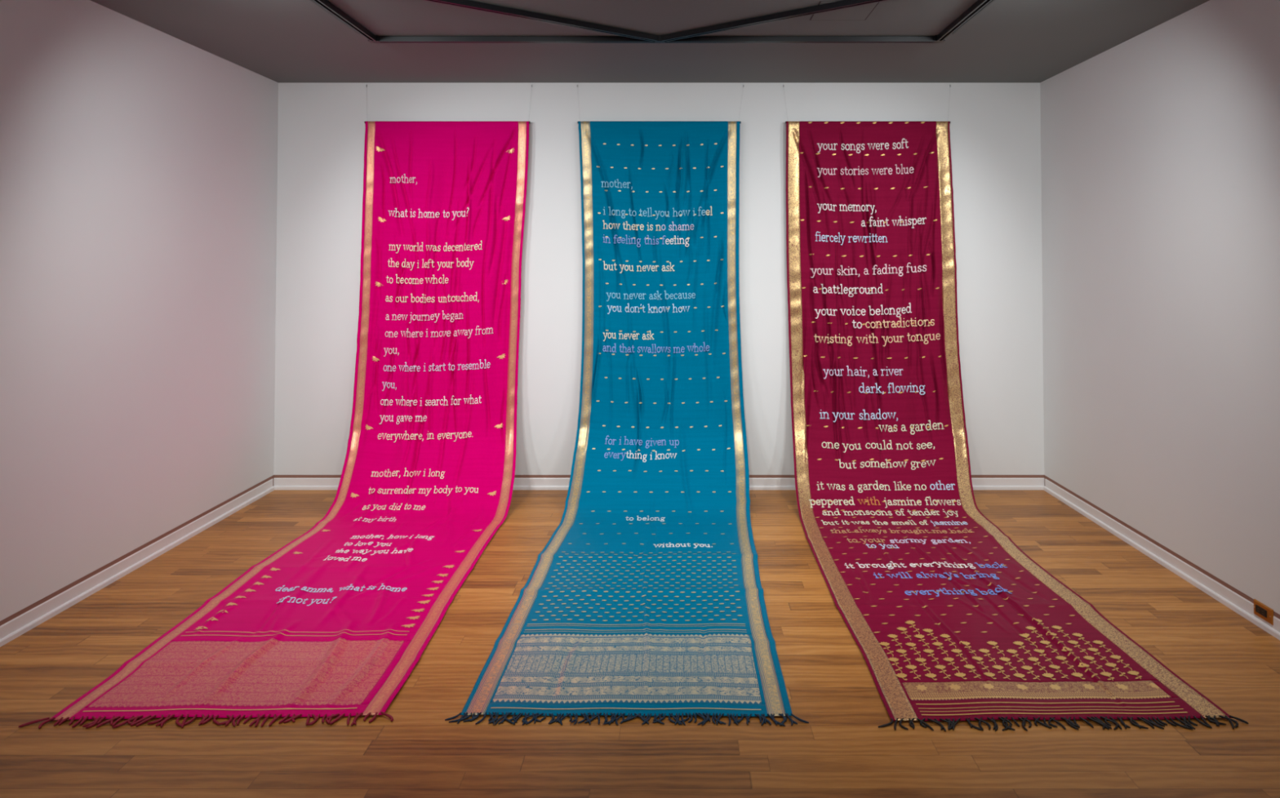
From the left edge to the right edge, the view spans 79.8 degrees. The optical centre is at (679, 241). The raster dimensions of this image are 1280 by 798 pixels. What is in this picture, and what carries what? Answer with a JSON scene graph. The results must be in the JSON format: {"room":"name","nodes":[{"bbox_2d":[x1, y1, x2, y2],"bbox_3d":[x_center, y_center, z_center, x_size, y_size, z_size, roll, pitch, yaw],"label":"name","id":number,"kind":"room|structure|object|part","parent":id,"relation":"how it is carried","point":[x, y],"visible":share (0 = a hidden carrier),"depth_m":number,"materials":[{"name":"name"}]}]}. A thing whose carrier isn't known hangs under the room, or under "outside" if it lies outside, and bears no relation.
{"room":"museum","nodes":[
{"label":"museum","id":0,"kind":"room"},
{"bbox_2d":[0,0,278,621],"bbox_3d":[-3.040,0.177,1.516,0.140,2.889,8.240,0,-1,0],"label":"wall","id":1,"kind":"structure","parent":0,"point":[139,161],"depth_m":4.05,"materials":[{"name":"white paint"}]},
{"bbox_2d":[0,475,273,626],"bbox_3d":[-3.041,1.674,1.484,0.138,0.106,8.240,0,-1,0],"label":"trim","id":2,"kind":"structure","parent":1,"relation":"attached to","point":[78,581],"depth_m":4.07,"materials":[{"name":"brown"}]},
{"bbox_2d":[0,479,274,647],"bbox_3d":[-2.965,1.685,1.477,0.015,0.084,8.227,0,-1,0],"label":"baseboard","id":3,"kind":"structure","parent":1,"relation":"attached to","point":[27,621],"depth_m":4.05,"materials":[{"name":"white paint"}]},
{"bbox_2d":[0,490,1279,797],"bbox_3d":[-0.147,1.787,1.481,5.925,0.120,8.520,0,-1,0],"label":"floor","id":4,"kind":"structure","parent":0,"point":[842,752],"depth_m":2.77,"materials":[{"name":"brown wood"}]},
{"bbox_2d":[90,0,1209,82],"bbox_3d":[-0.147,-1.327,1.549,5.925,0.120,8.520,0,-1,0],"label":"ceiling","id":5,"kind":"structure","parent":0,"point":[278,41],"depth_m":4.45,"materials":[{"name":"paint"}]},
{"bbox_2d":[309,0,995,43],"bbox_3d":[-0.133,-1.241,1.968,3.417,0.034,5.082,0,-1,0],"label":"track","id":6,"kind":"object","parent":5,"relation":"attached to","point":[628,36],"visible":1,"depth_m":4.37,"materials":[{"name":"black metal"}]},
{"bbox_3d":[-1.785,-1.239,1.966,0.034,0.030,5.077,0,-1,0],"label":"rail","id":7,"kind":"part","parent":6,"relation":"part of","materials":[{"name":"black metal"}]},
{"bbox_3d":[-0.944,-1.196,3.937,1.938,0.030,0.034,1,-1,-33],"label":"rail","id":8,"kind":"part","parent":6,"relation":"part of","materials":[{"name":"black metal"}]},
{"bbox_3d":[-0.133,-1.184,4.487,3.305,0.030,0.034,0,-1,0],"label":"rail","id":9,"kind":"part","parent":6,"relation":"part of","materials":[{"name":"black metal"}]},
{"bbox_3d":[0.699,-1.196,3.947,1.894,0.030,0.034,-1,-1,33],"label":"rail","id":10,"kind":"part","parent":6,"relation":"part of","materials":[{"name":"black metal"}]},
{"bbox_3d":[1.520,-1.239,1.966,0.034,0.030,5.077,0,-1,0],"label":"rail","id":11,"kind":"part","parent":6,"relation":"part of","materials":[{"name":"black metal"}]},
{"bbox_2d":[809,0,879,20],"bbox_3d":[0.864,-1.212,4.020,0.304,0.002,0.310,0,-1,0],"label":"access panel","id":12,"kind":"object","parent":5,"relation":"attached to","point":[861,12],"visible":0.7,"depth_m":4.06,"materials":[{"name":"grey"}]},
{"bbox_3d":[-2.305,-1.025,5.648,0.018,0.276,0.032,0,-1,0],"label":"wire","id":13,"kind":"object","parent":5,"relation":"hanging from","visible":0},
{"bbox_2d":[18,121,530,728],"bbox_3d":[-1.726,0.433,4.201,1.363,2.702,2.852,0,-1,0],"label":"sari","id":14,"kind":"object","parent":13,"relation":"hanging from","point":[335,622],"visible":1,"depth_m":5.23,"materials":[{"name":"fabric"}]},
{"bbox_3d":[-1.714,1.745,3.120,1.025,0.027,0.504,0,-1,0],"label":"panel","id":15,"kind":"part","parent":14,"relation":"part of","materials":[{"name":"pink fabric"}]},
{"bbox_3d":[0.785,-1.025,5.648,0.030,0.276,0.032,0,-1,0],"label":"wire","id":16,"kind":"object","parent":5,"relation":"hanging from","visible":0},
{"bbox_2d":[785,121,1248,732],"bbox_3d":[1.392,0.433,4.189,1.353,2.702,2.856,0,-1,0],"label":"sari","id":17,"kind":"object","parent":16,"relation":"hanging from","point":[950,621],"visible":1,"depth_m":5.23,"materials":[{"name":"red fabric"}]},
{"bbox_3d":[1.386,1.752,2.985,1.004,0.011,0.121,0,-1,-1],"label":"panel","id":18,"kind":"part","parent":17,"relation":"part of","materials":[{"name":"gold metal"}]},
{"bbox_2d":[274,82,1044,475],"bbox_3d":[-0.147,0.268,5.705,5.925,2.889,0.140,0,-1,0],"label":"wall","id":19,"kind":"structure","parent":0,"point":[995,127],"depth_m":5.64,"materials":[{"name":"white paint"}]},
{"bbox_2d":[273,478,1044,490],"bbox_3d":[-0.147,1.774,5.597,5.645,0.084,0.015,0,-1,0],"label":"baseboard","id":20,"kind":"structure","parent":19,"relation":"attached to","point":[279,484],"depth_m":5.60,"materials":[{"name":"white paint"}]},
{"bbox_2d":[273,475,1044,485],"bbox_3d":[-0.147,1.765,5.674,5.925,0.106,0.138,0,-1,0],"label":"trim","id":21,"kind":"structure","parent":19,"relation":"attached to","point":[274,476],"depth_m":5.61,"materials":[{"name":"brown"}]},
{"bbox_2d":[1040,0,1279,614],"bbox_3d":[2.745,0.177,1.516,0.140,2.889,8.240,0,-1,0],"label":"wall","id":22,"kind":"structure","parent":0,"point":[1160,148],"depth_m":4.15,"materials":[{"name":"white paint"}]},
{"bbox_2d":[1043,479,1279,640],"bbox_3d":[2.670,1.685,1.477,0.015,0.084,8.227,0,-1,0],"label":"baseboard","id":23,"kind":"structure","parent":22,"relation":"attached to","point":[1230,599],"depth_m":4.16,"materials":[{"name":"white paint"}]},
{"bbox_2d":[1044,475,1279,619],"bbox_3d":[2.746,1.674,1.484,0.138,0.106,8.240,0,-1,0],"label":"trim","id":24,"kind":"structure","parent":22,"relation":"attached to","point":[1246,597],"depth_m":4.22,"materials":[{"name":"brown"}]},
{"bbox_2d":[1253,599,1273,625],"bbox_3d":[2.669,1.695,3.499,0.011,0.071,0.114,0,-1,0],"label":"wall outlet","id":25,"kind":"object","parent":22,"relation":"attached to","point":[1263,611],"visible":1,"depth_m":3.49,"materials":[{"name":"gold metal"}]},
{"bbox_2d":[1255,604,1266,617],"bbox_3d":[2.666,1.694,3.505,0.004,0.033,0.066,0,-1,0],"label":"receptacle","id":26,"kind":"object","parent":25,"relation":"attached to","point":[1260,610],"depth_m":3.50,"materials":[{"name":"brown plastic"}]},
{"bbox_3d":[-0.742,-1.025,5.648,0.024,0.276,0.032,0,-1,0],"label":"wire","id":27,"kind":"object","parent":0,"visible":0},
{"bbox_2d":[444,121,808,726],"bbox_3d":[-0.184,0.434,4.207,1.348,2.703,2.832,0,-1,0],"label":"sari","id":28,"kind":"object","parent":27,"relation":"hanging from","point":[646,597],"visible":1,"depth_m":5.20,"materials":[{"name":"teal fabric"}]},
{"bbox_3d":[-0.198,1.754,3.164,1.028,0.015,0.534,0,-1,0],"label":"panel","id":29,"kind":"part","parent":28,"relation":"part of","materials":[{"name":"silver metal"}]}
]}

